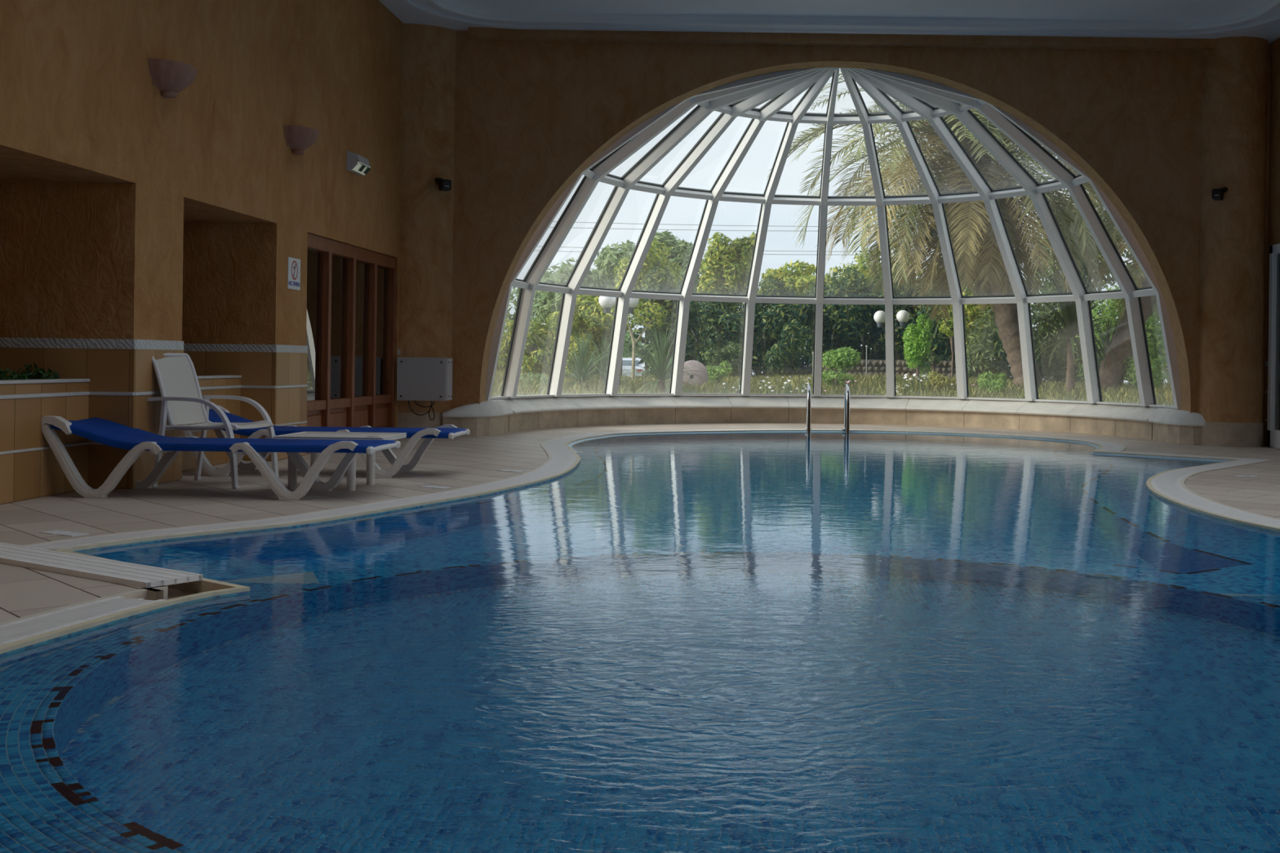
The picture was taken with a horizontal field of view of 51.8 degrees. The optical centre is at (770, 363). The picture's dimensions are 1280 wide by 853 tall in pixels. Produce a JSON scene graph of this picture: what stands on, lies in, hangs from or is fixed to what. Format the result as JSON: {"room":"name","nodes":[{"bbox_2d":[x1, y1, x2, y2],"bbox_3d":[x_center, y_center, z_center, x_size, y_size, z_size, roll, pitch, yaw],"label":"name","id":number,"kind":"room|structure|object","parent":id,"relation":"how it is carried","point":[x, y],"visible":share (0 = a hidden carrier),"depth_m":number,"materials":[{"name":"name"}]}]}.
{"room":"indoor swimming pool","nodes":[
{"label":"indoor swimming pool","id":0,"kind":"room"},
{"bbox_2d":[0,0,403,488],"bbox_3d":[-4.874,-1.659,5.200,1.470,4.950,21.000,1,0,0],"label":"wall","id":1,"kind":"structure","parent":0,"point":[138,224],"depth_m":9.23,"materials":[{"name":"paint"}]},
{"bbox_2d":[147,57,197,98],"bbox_3d":[-4.062,-1.928,8.950,0.232,0.220,0.460,1,0,0],"label":"wall sconce","id":2,"kind":"object","parent":1,"relation":"attached to","point":[171,77],"visible":1,"depth_m":8.84,"materials":[{"name":"ceramic"}]},
{"bbox_2d":[287,257,300,290],"bbox_3d":[-4.166,-0.785,11.435,0.008,0.275,0.290,1,0,0],"label":"wall sign","id":3,"kind":"object","parent":1,"relation":"attached to","point":[294,264],"visible":1,"depth_m":11.43,"materials":[{"name":"white plastic"}]},
{"bbox_2d":[284,124,319,155],"bbox_3d":[-4.062,-1.928,11.390,0.232,0.220,0.460,1,0,0],"label":"wall sconce","id":4,"kind":"object","parent":1,"relation":"attached to","point":[299,139],"visible":1,"depth_m":11.27,"materials":[{"name":"ceramic"}]},
{"bbox_2d":[306,233,395,453],"bbox_3d":[-4.250,-0.179,13.140,0.115,2.008,2.960,1,0,0],"label":"door","id":5,"kind":"structure","parent":1,"relation":"in","point":[351,321],"depth_m":13.14,"materials":[{"name":"brown wood"}]},
{"bbox_2d":[346,151,370,175],"bbox_3d":[-4.089,-1.993,13.000,0.131,0.191,0.380,1,0,0],"label":"emergency light","id":6,"kind":"object","parent":1,"relation":"attached to","point":[356,163],"visible":1,"depth_m":12.85,"materials":[{"name":"grey plastic"}]},
{"bbox_2d":[0,422,1279,622],"bbox_3d":[0.308,0.886,7.600,11.440,0.012,25.200,1,0,0],"label":"floor","id":7,"kind":"structure","parent":0,"point":[459,462],"depth_m":8.70,"materials":[{"name":"tile"}]},
{"bbox_2d":[0,378,89,504],"bbox_3d":[-4.920,0.455,7.696,0.922,0.722,1.731,1,0,0],"label":"planter","id":8,"kind":"object","parent":7,"relation":"on","point":[29,468],"visible":0.94,"depth_m":7.95,"materials":[{"name":"paint"}]},
{"bbox_2d":[0,367,14,379],"bbox_3d":[-4.677,0.143,7.920,0.184,0.243,0.195,1,0,0],"label":"plant","id":9,"kind":"object","parent":8,"relation":"in","point":[2,375],"visible":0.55,"depth_m":7.93,"materials":[{"name":"green plant"}]},
{"bbox_2d":[4,370,30,379],"bbox_3d":[-4.673,0.151,8.115,0.167,0.228,0.203,1,0,0],"label":"plant","id":10,"kind":"object","parent":8,"relation":"in","point":[17,376],"visible":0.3,"depth_m":8.07,"materials":[{"name":"green plant"}]},
{"bbox_2d":[17,361,53,379],"bbox_3d":[-4.654,0.127,8.275,0.210,0.277,0.220,1,0,0],"label":"plant","id":11,"kind":"object","parent":8,"relation":"in","point":[31,376],"visible":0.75,"depth_m":8.27,"materials":[{"name":"green plant"}]},
{"bbox_2d":[33,367,59,378],"bbox_3d":[-4.664,0.139,8.408,0.177,0.252,0.154,1,0,0],"label":"plant","id":12,"kind":"object","parent":8,"relation":"in","point":[55,375],"visible":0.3,"depth_m":8.43,"materials":[{"name":"green plant"}]},
{"bbox_2d":[0,542,203,587],"bbox_3d":[-2.953,0.829,5.442,1.579,0.022,0.237,1,0,32],"label":"board","id":13,"kind":"object","parent":7,"relation":"on","point":[65,563],"visible":1,"depth_m":5.27,"materials":[{"name":"white plastic"}]},
{"bbox_2d":[182,451,196,471],"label":"wall","id":14,"kind":"structure","parent":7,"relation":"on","point":[188,461],"depth_m":10.04,"materials":[{"name":"paint"}]},
{"bbox_2d":[147,352,279,488],"bbox_3d":[-3.840,0.381,8.985,0.698,0.899,0.566,1,0,8],"label":"armchair","id":15,"kind":"object","parent":7,"relation":"on","point":[183,402],"visible":0.96,"depth_m":9.00,"materials":[{"name":"white plastic"}]},
{"bbox_2d":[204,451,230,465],"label":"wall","id":16,"kind":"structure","parent":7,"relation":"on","point":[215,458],"depth_m":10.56,"materials":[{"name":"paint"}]},
{"bbox_2d":[196,374,241,416],"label":"planter","id":17,"kind":"object","parent":7,"relation":"on","point":[228,384],"depth_m":10.68,"materials":[{"name":"paint"}]},
{"bbox_2d":[41,415,400,500],"bbox_3d":[-3.469,0.588,8.330,2.051,0.504,0.650,1,0,0],"label":"sun lounger","id":18,"kind":"object","parent":7,"relation":"on","point":[102,431],"visible":0.98,"depth_m":8.04,"materials":[{"name":"blue fabric"}]},
{"bbox_2d":[182,405,470,478],"bbox_3d":[-3.369,0.589,9.902,2.051,0.504,0.650,1,0,-2],"label":"sun lounger","id":19,"kind":"object","parent":7,"relation":"on","point":[450,432],"visible":0.7,"depth_m":9.64,"materials":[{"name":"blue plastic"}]},
{"bbox_2d":[273,431,406,490],"bbox_3d":[-2.909,0.662,8.870,0.720,0.360,0.580,1,0,0],"label":"table","id":20,"kind":"object","parent":7,"relation":"on","point":[371,460],"visible":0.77,"depth_m":8.78,"materials":[{"name":"white plastic"}]},
{"bbox_2d":[397,22,455,427],"bbox_3d":[-4.179,-1.649,15.380,1.354,4.950,1.354,1,0,0],"label":"column","id":21,"kind":"structure","parent":7,"relation":"on","point":[428,72],"depth_m":14.78,"materials":[{"name":"paint"}]},
{"bbox_2d":[396,357,453,420],"bbox_3d":[-3.887,0.286,14.709,0.568,0.704,0.262,1,0,0],"label":"junction box","id":22,"kind":"object","parent":21,"relation":"attached to","point":[418,379],"visible":1,"depth_m":14.59,"materials":[{"name":"white metal"}]},
{"bbox_2d":[434,177,451,191],"bbox_3d":[-3.707,-2.026,14.757,0.161,0.149,0.248,1,0,-29],"label":"loudspeaker","id":23,"kind":"object","parent":21,"relation":"attached to","point":[444,184],"visible":1,"depth_m":14.68,"materials":[{"name":"black plastic"}]},
{"bbox_2d":[0,431,1275,657],"bbox_3d":[0.719,1.469,9.601,6.870,1.141,15.670,1,0,7],"label":"basin","id":24,"kind":"object","parent":7,"relation":"in","point":[571,444],"depth_m":8.46,"materials":[{"name":"blue tile"}]},
{"bbox_2d":[0,431,1279,852],"bbox_3d":[0.688,0.909,9.606,7.725,0.001,15.616,1,0,0],"label":"pool water","id":25,"kind":"object","parent":24,"relation":"in","point":[755,642],"visible":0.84,"depth_m":3.78,"materials":[{"name":"blue liquid"}]},
{"bbox_2d":[0,429,1279,656],"bbox_3d":[0.757,0.928,9.597,7.537,0.083,16.230,1,0,7],"label":"pool coping","id":26,"kind":"object","parent":24,"relation":"on","point":[1169,485],"visible":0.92,"depth_m":7.04,"materials":[{"name":"beige stone"}]},
{"bbox_2d":[803,382,849,434],"bbox_3d":[0.751,1.050,17.163,0.614,1.579,0.585,1,0,0],"label":"pool ladder","id":27,"kind":"object","parent":26,"relation":"attached to","point":[846,395],"visible":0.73,"depth_m":16.91,"materials":[{"name":"metal"}]},
{"bbox_2d":[1197,35,1267,447],"bbox_3d":[5.350,-1.526,15.200,0.804,4.950,0.804,1,0,0],"label":"column","id":28,"kind":"structure","parent":7,"relation":"on","point":[1234,95],"depth_m":14.85,"materials":[{"name":"paint"}]},
{"bbox_2d":[1211,186,1227,200],"bbox_3d":[5.123,-1.933,14.858,0.161,0.149,0.248,1,0,26],"label":"loudspeaker","id":29,"kind":"object","parent":28,"relation":"attached to","point":[1216,193],"visible":1,"depth_m":14.77,"materials":[{"name":"black plastic"}]},
{"bbox_2d":[378,0,1279,43],"bbox_3d":[0.333,-4.059,5.450,11.620,0.635,21.500,1,0,0],"label":"ceiling","id":30,"kind":"structure","parent":0,"point":[1169,19],"depth_m":14.34,"materials":[{"name":"paint"}]},
{"bbox_2d":[450,30,1270,440],"bbox_3d":[0.789,-1.585,15.215,10.900,4.950,0.330,1,0,-1],"label":"wall","id":31,"kind":"structure","parent":0,"point":[531,117],"depth_m":15.05,"materials":[{"name":"brown paint"}]},
{"bbox_2d":[442,395,1205,445],"bbox_3d":[0.761,0.693,17.278,8.999,0.395,4.923,1,0,0],"label":"window sill","id":32,"kind":"structure","parent":31,"relation":"attached to","point":[494,416],"depth_m":18.20,"materials":[{"name":"stone"}]},
{"bbox_2d":[485,67,1181,408],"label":"window","id":33,"kind":"structure","parent":31,"relation":"in","point":[740,98],"depth_m":17.08,"materials":[{"name":"white metal"}]},
{"bbox_2d":[468,26,1214,51],"bbox_3d":[0.871,-3.837,14.971,8.600,0.345,0.160,1,0,-1],"label":"trim","id":34,"kind":"structure","parent":31,"relation":"attached to","point":[474,33],"depth_m":14.91,"materials":[{"name":"brown paint"}]},
{"bbox_2d":[1263,37,1279,446],"bbox_3d":[5.925,-1.518,5.550,0.370,4.950,21.100,1,0,0],"label":"wall","id":35,"kind":"structure","parent":0,"point":[1273,221],"depth_m":14.99,"materials":[{"name":"paint"}]},
{"bbox_2d":[1266,243,1279,448],"bbox_3d":[5.712,-0.196,13.037,0.182,2.300,3.785,1,0,0],"label":"door","id":36,"kind":"structure","parent":35,"relation":"in","point":[1273,359],"depth_m":14.83,"materials":[{"name":"white metal"}]},
{"label":"outside","id":37,"kind":"structure","parent":0,"visible":0},
{"bbox_2d":[622,330,644,364],"bbox_3d":[-10.685,-0.446,94.975,4.324,4.022,4.508,1,0,0],"label":"broadleaf tree","id":38,"kind":"object","parent":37,"point":[628,340],"visible":0.3,"depth_m":93.81,"materials":[{"name":"green plant"}]},
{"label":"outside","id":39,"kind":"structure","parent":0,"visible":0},
{"bbox_2d":[552,221,865,226],"bbox_3d":[-3.576,-5.628,52.000,23.838,0.243,0.022,1,0,0],"label":"power line","id":40,"kind":"object","parent":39,"point":[553,221],"visible":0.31,"depth_m":51.99,"materials":[{"name":"grey metal"}]},
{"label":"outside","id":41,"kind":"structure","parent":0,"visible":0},
{"bbox_2d":[548,226,791,231],"bbox_3d":[-3.576,-5.399,52.000,23.836,0.180,0.022,1,0,0],"label":"power line","id":42,"kind":"object","parent":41,"point":[548,227],"visible":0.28,"depth_m":51.99,"materials":[{"name":"grey metal"}]},
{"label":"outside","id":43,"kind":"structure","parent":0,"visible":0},
{"bbox_2d":[537,245,817,251],"bbox_3d":[-3.576,-4.622,52.000,23.837,0.218,0.022,1,0,0],"label":"power line","id":44,"kind":"object","parent":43,"point":[537,246],"visible":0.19,"depth_m":51.99,"materials":[{"name":"grey metal"}]},
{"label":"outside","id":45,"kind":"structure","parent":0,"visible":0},
{"bbox_2d":[557,250,894,254],"bbox_3d":[-3.576,-4.451,52.000,23.836,0.170,0.022,1,0,0],"label":"power line","id":46,"kind":"object","parent":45,"point":[557,251],"visible":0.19,"depth_m":51.99,"materials":[{"name":"grey metal"}]},
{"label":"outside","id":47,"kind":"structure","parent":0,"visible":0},
{"bbox_2d":[490,368,1173,405],"bbox_3d":[12.986,1.128,32.500,94.000,1.118,115.000,1,0,0],"label":"ground","id":48,"kind":"structure","parent":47,"point":[546,388],"depth_m":23.12,"materials":[{"name":"green plant"}]},
{"bbox_2d":[496,317,509,371],"bbox_3d":[-7.075,-0.435,33.807,2.173,1.697,2.297,1,0,-32],"label":"bush","id":49,"kind":"object","parent":48,"relation":"on","point":[500,364],"visible":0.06,"depth_m":33.05,"materials":[{"name":"green plant"}]},
{"bbox_2d":[498,317,555,377],"bbox_3d":[-4.877,-0.200,25.971,1.361,1.356,1.219,1,0,0],"label":"shrub","id":50,"kind":"object","parent":48,"relation":"on","point":[535,360],"visible":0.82,"depth_m":25.67,"materials":[{"name":"green plant"}]},
{"bbox_2d":[519,372,548,389],"bbox_3d":[-4.206,0.344,22.456,0.875,0.400,1.327,1,0,0],"label":"shrub","id":51,"kind":"object","parent":48,"relation":"on","point":[537,375],"visible":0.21,"depth_m":22.45,"materials":[{"name":"green plant"}]},
{"bbox_2d":[505,257,613,328],"bbox_3d":[-7.058,-1.508,44.401,4.042,4.180,3.266,1,0,39],"label":"broadleaf tree","id":52,"kind":"object","parent":48,"relation":"on","point":[544,303],"visible":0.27,"depth_m":43.30,"materials":[{"name":"green plant"}]},
{"bbox_2d":[542,328,628,389],"bbox_3d":[-3.326,0.125,23.002,1.728,1.454,1.717,1,0,0],"label":"yucca plant","id":53,"kind":"object","parent":48,"relation":"on","point":[582,372],"visible":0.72,"depth_m":22.91,"materials":[{"name":"green plant"}]},
{"bbox_2d":[564,345,607,377],"bbox_3d":[-4.816,-0.328,33.394,2.179,1.620,1.834,1,0,-30],"label":"bush","id":54,"kind":"object","parent":48,"relation":"on","point":[567,369],"visible":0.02,"depth_m":32.80,"materials":[{"name":"green plant"}]},
{"bbox_2d":[545,286,634,376],"bbox_3d":[-3.878,-0.568,28.000,1.776,2.181,1.913,1,0,29],"label":"broadleaf tree","id":55,"kind":"object","parent":48,"relation":"on","point":[589,315],"visible":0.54,"depth_m":27.54,"materials":[{"name":"green plant"}]},
{"bbox_2d":[564,333,639,384],"bbox_3d":[-3.059,0.087,24.008,1.521,1.336,1.542,1,0,0],"label":"yucca plant","id":56,"kind":"object","parent":48,"relation":"on","point":[602,364],"visible":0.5,"depth_m":23.92,"materials":[{"name":"green plant"}]},
{"bbox_2d":[598,296,615,315],"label":"globe lamp","id":57,"kind":"object","parent":48,"relation":"on","point":[606,304],"depth_m":22.50,"materials":[{"name":"white glass"}]},
{"bbox_2d":[591,240,644,376],"bbox_3d":[-5.292,-1.827,45.950,3.946,4.971,3.474,1,0,7],"label":"broadleaf tree","id":58,"kind":"object","parent":48,"relation":"on","point":[606,262],"visible":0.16,"depth_m":45.15,"materials":[{"name":"green plant"}]},
{"bbox_2d":[622,357,644,377],"bbox_3d":[-8.275,0.369,75.015,1.760,1.380,4.070,1,0,-11],"label":"car","id":59,"kind":"object","parent":48,"relation":"on","point":[625,360],"visible":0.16,"depth_m":73.70,"materials":[{"name":"paint"}]},
{"bbox_2d":[627,297,639,313],"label":"globe lamp","id":60,"kind":"object","parent":48,"relation":"on","point":[633,302],"depth_m":22.52,"materials":[{"name":"white glass"}]},
{"bbox_2d":[605,297,667,380],"bbox_3d":[-2.574,-0.380,25.017,1.253,1.892,0.801,1,0,0],"label":"sapling","id":61,"kind":"object","parent":48,"relation":"on","point":[641,318],"visible":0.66,"depth_m":24.98,"materials":[{"name":"green plant"}]},
{"bbox_2d":[613,237,684,376],"bbox_3d":[-3.505,-1.512,37.091,2.052,4.171,2.120,1,0,0],"label":"broadleaf tree","id":62,"kind":"object","parent":48,"relation":"on","point":[653,259],"visible":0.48,"depth_m":36.69,"materials":[{"name":"green plant"}]},
{"bbox_2d":[628,230,705,308],"bbox_3d":[-3.355,-1.871,42.881,2.706,5.124,2.744,1,0,-25],"label":"broadleaf tree","id":63,"kind":"object","parent":48,"relation":"on","point":[681,251],"visible":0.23,"depth_m":42.59,"materials":[{"name":"green plant"}]},
{"bbox_2d":[621,322,715,393],"bbox_3d":[-1.868,0.083,22.504,1.920,1.622,1.879,1,0,0],"label":"yucca plant","id":64,"kind":"object","parent":48,"relation":"on","point":[662,372],"visible":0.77,"depth_m":22.42,"materials":[{"name":"green plant"}]},
{"bbox_2d":[636,337,700,379],"bbox_3d":[-2.522,-0.291,33.439,1.926,1.719,2.417,1,0,0],"label":"bush","id":65,"kind":"object","parent":48,"relation":"on","point":[646,345],"visible":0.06,"depth_m":33.50,"materials":[{"name":"green plant"}]},
{"bbox_2d":[631,266,707,377],"bbox_3d":[-2.164,-0.797,29.088,1.721,2.740,1.782,1,0,-21],"label":"broadleaf tree","id":66,"kind":"object","parent":48,"relation":"on","point":[670,306],"visible":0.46,"depth_m":28.86,"materials":[{"name":"green plant"}]},
{"bbox_2d":[682,360,708,389],"bbox_3d":[-1.400,0.235,23.500,0.580,0.584,0.156,1,0,8],"label":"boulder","id":67,"kind":"object","parent":48,"relation":"on","point":[693,365],"visible":0.59,"depth_m":23.44,"materials":[{"name":"grey stone"}]},
{"bbox_2d":[706,360,732,386],"bbox_3d":[-0.973,0.257,24.551,0.540,0.633,0.444,1,0,0],"label":"shrub","id":68,"kind":"object","parent":48,"relation":"on","point":[717,372],"visible":0.82,"depth_m":24.45,"materials":[{"name":"green plant"}]},
{"bbox_2d":[702,341,742,380],"bbox_3d":[-0.971,0.048,27.520,0.938,1.039,0.929,1,0,0],"label":"shrub","id":69,"kind":"object","parent":48,"relation":"on","point":[731,355],"visible":0.88,"depth_m":27.28,"materials":[{"name":"green plant"}]},
{"bbox_2d":[686,344,760,377],"bbox_3d":[-1.210,-0.293,33.456,2.191,1.738,2.261,1,0,-21],"label":"bush","id":70,"kind":"object","parent":48,"relation":"on","point":[699,358],"visible":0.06,"depth_m":32.87,"materials":[{"name":"green plant"}]},
{"bbox_2d":[696,231,758,376],"bbox_3d":[-1.060,-1.370,32.975,1.579,3.885,1.758,1,0,0],"label":"broadleaf tree","id":71,"kind":"object","parent":48,"relation":"on","point":[722,273],"visible":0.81,"depth_m":32.59,"materials":[{"name":"green plant"}]},
{"bbox_2d":[690,291,767,377],"bbox_3d":[-1.173,-0.587,31.187,2.319,2.320,2.060,1,0,39],"label":"broadleaf tree","id":72,"kind":"object","parent":48,"relation":"on","point":[724,321],"visible":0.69,"depth_m":30.55,"materials":[{"name":"green plant"}]},
{"bbox_2d":[721,377,740,393],"bbox_3d":[-0.647,0.471,22.305,0.432,0.457,0.824,1,0,0],"label":"drift","id":73,"kind":"object","parent":48,"relation":"on","point":[738,378],"visible":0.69,"depth_m":22.34,"materials":[{"name":"white plant"}]},
{"bbox_2d":[728,231,755,377],"bbox_3d":[-0.662,-1.385,32.950,0.875,3.904,0.872,1,0,25],"label":"broadleaf tree","id":74,"kind":"object","parent":48,"relation":"on","point":[746,249],"visible":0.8,"depth_m":32.75,"materials":[{"name":"green plant"}]},
{"bbox_2d":[751,341,812,377],"bbox_3d":[0.443,-0.355,33.479,2.286,1.814,2.178,1,0,0],"label":"bush","id":75,"kind":"object","parent":48,"relation":"on","point":[760,367],"visible":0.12,"depth_m":32.93,"materials":[{"name":"green plant"}]},
{"bbox_2d":[759,375,813,394],"bbox_3d":[0.345,0.460,22.298,1.080,0.509,0.829,1,0,0],"label":"flowers","id":76,"kind":"object","parent":48,"relation":"on","point":[786,386],"visible":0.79,"depth_m":22.25,"materials":[{"name":"white plant"}]},
{"bbox_2d":[763,319,813,377],"bbox_3d":[0.364,-0.199,27.592,1.202,1.487,1.094,1,0,-37],"label":"shrub","id":77,"kind":"object","parent":48,"relation":"on","point":[788,365],"visible":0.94,"depth_m":27.38,"materials":[{"name":"green plant"}]},
{"bbox_2d":[752,276,830,357],"bbox_3d":[0.417,-0.774,31.411,2.144,2.639,2.118,1,0,-22],"label":"broadleaf tree","id":78,"kind":"object","parent":48,"relation":"on","point":[773,317],"visible":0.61,"depth_m":30.87,"materials":[{"name":"green plant"}]},
{"bbox_2d":[760,258,839,296],"bbox_3d":[0.980,-1.426,44.846,3.042,4.297,3.906,1,0,0],"label":"broadleaf tree","id":79,"kind":"object","parent":48,"relation":"on","point":[797,280],"visible":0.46,"depth_m":44.06,"materials":[{"name":"green plant"}]},
{"bbox_2d":[800,338,873,375],"bbox_3d":[1.677,-0.224,33.383,1.915,1.506,2.514,1,0,0],"label":"bush","id":80,"kind":"object","parent":48,"relation":"on","point":[810,361],"visible":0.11,"depth_m":32.74,"materials":[{"name":"green plant"}]},
{"bbox_2d":[822,368,856,388],"bbox_3d":[1.193,0.356,23.455,0.731,0.514,0.571,1,0,0],"label":"shrub","id":81,"kind":"object","parent":48,"relation":"on","point":[831,375],"visible":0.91,"depth_m":23.36,"materials":[{"name":"green plant"}]},
{"bbox_2d":[823,380,857,395],"bbox_3d":[1.204,0.486,22.398,0.589,0.432,0.827,1,0,0],"label":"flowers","id":82,"kind":"object","parent":48,"relation":"on","point":[848,381],"visible":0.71,"depth_m":22.48,"materials":[{"name":"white plant"}]},
{"bbox_2d":[822,346,861,373],"bbox_3d":[1.325,0.099,24.490,0.769,0.879,0.758,1,0,0],"label":"shrub","id":83,"kind":"object","parent":48,"relation":"on","point":[842,358],"visible":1,"depth_m":24.34,"materials":[{"name":"green plant"}]},
{"bbox_2d":[802,266,883,351],"bbox_3d":[1.849,-0.911,31.956,2.201,2.880,2.744,1,0,0],"label":"broadleaf tree","id":84,"kind":"object","parent":48,"relation":"on","point":[846,326],"visible":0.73,"depth_m":31.34,"materials":[{"name":"green plant"}]},
{"bbox_2d":[824,246,924,293],"bbox_3d":[2.745,-1.262,34.280,2.827,3.606,2.193,1,0,0],"label":"broadleaf tree","id":85,"kind":"object","parent":48,"relation":"on","point":[863,268],"visible":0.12,"depth_m":33.90,"materials":[{"name":"green plant"}]},
{"bbox_2d":[873,311,884,328],"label":"globe lamp","id":86,"kind":"object","parent":48,"relation":"on","point":[879,316],"depth_m":25.42,"materials":[{"name":"white glass"}]},
{"bbox_2d":[856,338,906,359],"bbox_3d":[2.928,-0.165,33.578,2.308,1.431,1.787,1,0,15],"label":"bush","id":87,"kind":"object","parent":48,"relation":"on","point":[877,357],"visible":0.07,"depth_m":33.07,"materials":[{"name":"green plant"}]},
{"bbox_2d":[822,359,968,377],"bbox_3d":[3.176,0.233,29.632,4.019,0.624,0.336,1,0,0],"label":"wall","id":88,"kind":"structure","parent":48,"relation":"on","point":[877,366],"depth_m":29.50,"materials":[{"name":"grey stone"}]},
{"bbox_2d":[860,267,937,359],"bbox_3d":[3.333,-0.906,31.903,2.408,2.920,2.439,1,0,0],"label":"broadleaf tree","id":89,"kind":"object","parent":48,"relation":"on","point":[899,332],"visible":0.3,"depth_m":31.54,"materials":[{"name":"green plant"}]},
{"bbox_2d":[894,310,909,330],"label":"globe lamp","id":90,"kind":"object","parent":48,"relation":"on","point":[902,317],"depth_m":25.42,"materials":[{"name":"white glass"}]},
{"bbox_2d":[895,382,920,395],"bbox_3d":[2.314,0.508,22.175,0.477,0.416,0.817,1,0,0],"label":"drift","id":91,"kind":"object","parent":48,"relation":"on","point":[897,386],"visible":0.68,"depth_m":22.23,"materials":[{"name":"white plant"}]},
{"bbox_2d":[900,373,929,395],"bbox_3d":[2.559,0.397,22.988,0.572,0.444,0.784,1,0,0],"label":"flowers","id":92,"kind":"object","parent":48,"relation":"on","point":[922,380],"visible":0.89,"depth_m":22.77,"materials":[{"name":"white plant"}]},
{"bbox_2d":[901,323,932,381],"bbox_3d":[2.760,-0.113,24.461,0.608,1.314,0.746,1,0,13],"label":"shrub","id":93,"kind":"object","parent":48,"relation":"on","point":[915,348],"visible":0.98,"depth_m":24.33,"materials":[{"name":"green plant"}]},
{"bbox_2d":[915,313,933,377],"bbox_3d":[2.884,-0.205,24.614,0.391,1.498,0.269,1,0,39],"label":"broadleaf tree","id":94,"kind":"object","parent":48,"relation":"on","point":[922,322],"visible":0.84,"depth_m":24.56,"materials":[{"name":"green plant"}]},
{"bbox_2d":[924,349,941,374],"bbox_3d":[3.007,0.145,24.216,0.337,0.828,0.241,1,0,0],"label":"shrub","id":95,"kind":"object","parent":48,"relation":"on","point":[933,359],"visible":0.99,"depth_m":24.19,"materials":[{"name":"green plant"}]},
{"bbox_2d":[920,370,955,391],"bbox_3d":[2.977,0.368,23.179,0.487,0.528,0.621,1,0,-36],"label":"shrub","id":96,"kind":"object","parent":48,"relation":"on","point":[940,381],"visible":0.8,"depth_m":23.09,"materials":[{"name":"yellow plant"}]},
{"bbox_2d":[907,279,971,360],"bbox_3d":[4.309,-0.768,31.472,2.325,2.738,2.036,1,0,0],"label":"broadleaf tree","id":97,"kind":"object","parent":48,"relation":"on","point":[941,340],"visible":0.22,"depth_m":30.83,"materials":[{"name":"green plant"}]},
{"bbox_2d":[764,70,1119,390],"bbox_3d":[3.785,-3.306,23.715,7.138,7.912,7.546,1,0,35],"label":"date palm","id":98,"kind":"object","parent":48,"relation":"on","point":[973,239],"visible":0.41,"depth_m":22.74,"materials":[{"name":"green plant"}]},
{"bbox_2d":[938,311,954,377],"bbox_3d":[3.896,-0.298,28.432,0.440,1.764,0.621,1,0,0],"label":"broadleaf tree","id":99,"kind":"object","parent":48,"relation":"on","point":[948,330],"visible":0.67,"depth_m":28.43,"materials":[{"name":"green plant"}]},
{"bbox_2d":[934,266,998,346],"bbox_3d":[4.600,-0.842,29.088,1.675,2.915,1.749,1,0,29],"label":"broadleaf tree","id":100,"kind":"object","parent":48,"relation":"on","point":[971,316],"visible":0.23,"depth_m":28.61,"materials":[{"name":"green plant"}]},
{"bbox_2d":[977,370,1008,393],"bbox_3d":[3.828,0.401,22.552,0.552,0.572,0.487,1,0,21],"label":"shrub","id":101,"kind":"object","parent":48,"relation":"on","point":[986,380],"visible":0.98,"depth_m":22.50,"materials":[{"name":"green plant"}]},
{"bbox_2d":[966,308,1035,380],"bbox_3d":[4.753,-0.302,27.491,1.622,1.849,1.750,1,0,37],"label":"shrub","id":102,"kind":"object","parent":48,"relation":"on","point":[988,353],"visible":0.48,"depth_m":27.05,"materials":[{"name":"green plant"}]},
{"bbox_2d":[1004,271,1128,393],"bbox_3d":[5.240,-0.453,22.808,2.308,2.421,2.320,1,0,0],"label":"tree","id":103,"kind":"object","parent":48,"relation":"on","point":[1070,324],"visible":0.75,"depth_m":22.72,"materials":[{"name":"green plant"}]},
{"bbox_2d":[1024,256,1118,384],"bbox_3d":[6.460,-0.827,28.628,2.608,3.025,2.325,1,0,-21],"label":"broadleaf tree","id":104,"kind":"object","parent":48,"relation":"on","point":[1046,313],"visible":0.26,"depth_m":28.02,"materials":[{"name":"green plant"}]},
{"bbox_2d":[1022,188,1137,324],"bbox_3d":[8.979,-2.256,37.936,3.810,5.954,4.015,1,0,-15],"label":"broadleaf tree","id":105,"kind":"object","parent":48,"relation":"on","point":[1085,270],"visible":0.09,"depth_m":37.03,"materials":[{"name":"green plant"}]},
{"bbox_2d":[1064,317,1133,390],"bbox_3d":[6.115,-0.024,23.555,1.810,1.610,1.725,1,0,0],"label":"tree","id":106,"kind":"object","parent":48,"relation":"on","point":[1106,342],"visible":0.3,"depth_m":23.53,"materials":[{"name":"green plant"}]},
{"bbox_2d":[1060,182,1159,392],"bbox_3d":[7.815,-2.218,23.102,5.322,5.914,5.083,1,0,-26],"label":"date palm","id":107,"kind":"object","parent":48,"relation":"on","point":[1113,374],"visible":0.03,"depth_m":23.02,"materials":[{"name":"green plant"}]},
{"bbox_2d":[1074,258,1170,385],"bbox_3d":[7.404,-0.796,26.947,2.236,2.971,2.022,1,0,0],"label":"broadleaf tree","id":108,"kind":"object","parent":48,"relation":"on","point":[1153,327],"visible":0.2,"depth_m":26.78,"materials":[{"name":"green plant"}]},
{"bbox_2d":[1122,354,1163,389],"bbox_3d":[6.565,0.253,22.933,0.743,0.868,0.988,1,0,0],"label":"shrub","id":109,"kind":"object","parent":48,"relation":"on","point":[1131,375],"visible":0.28,"depth_m":22.84,"materials":[{"name":"green plant"}]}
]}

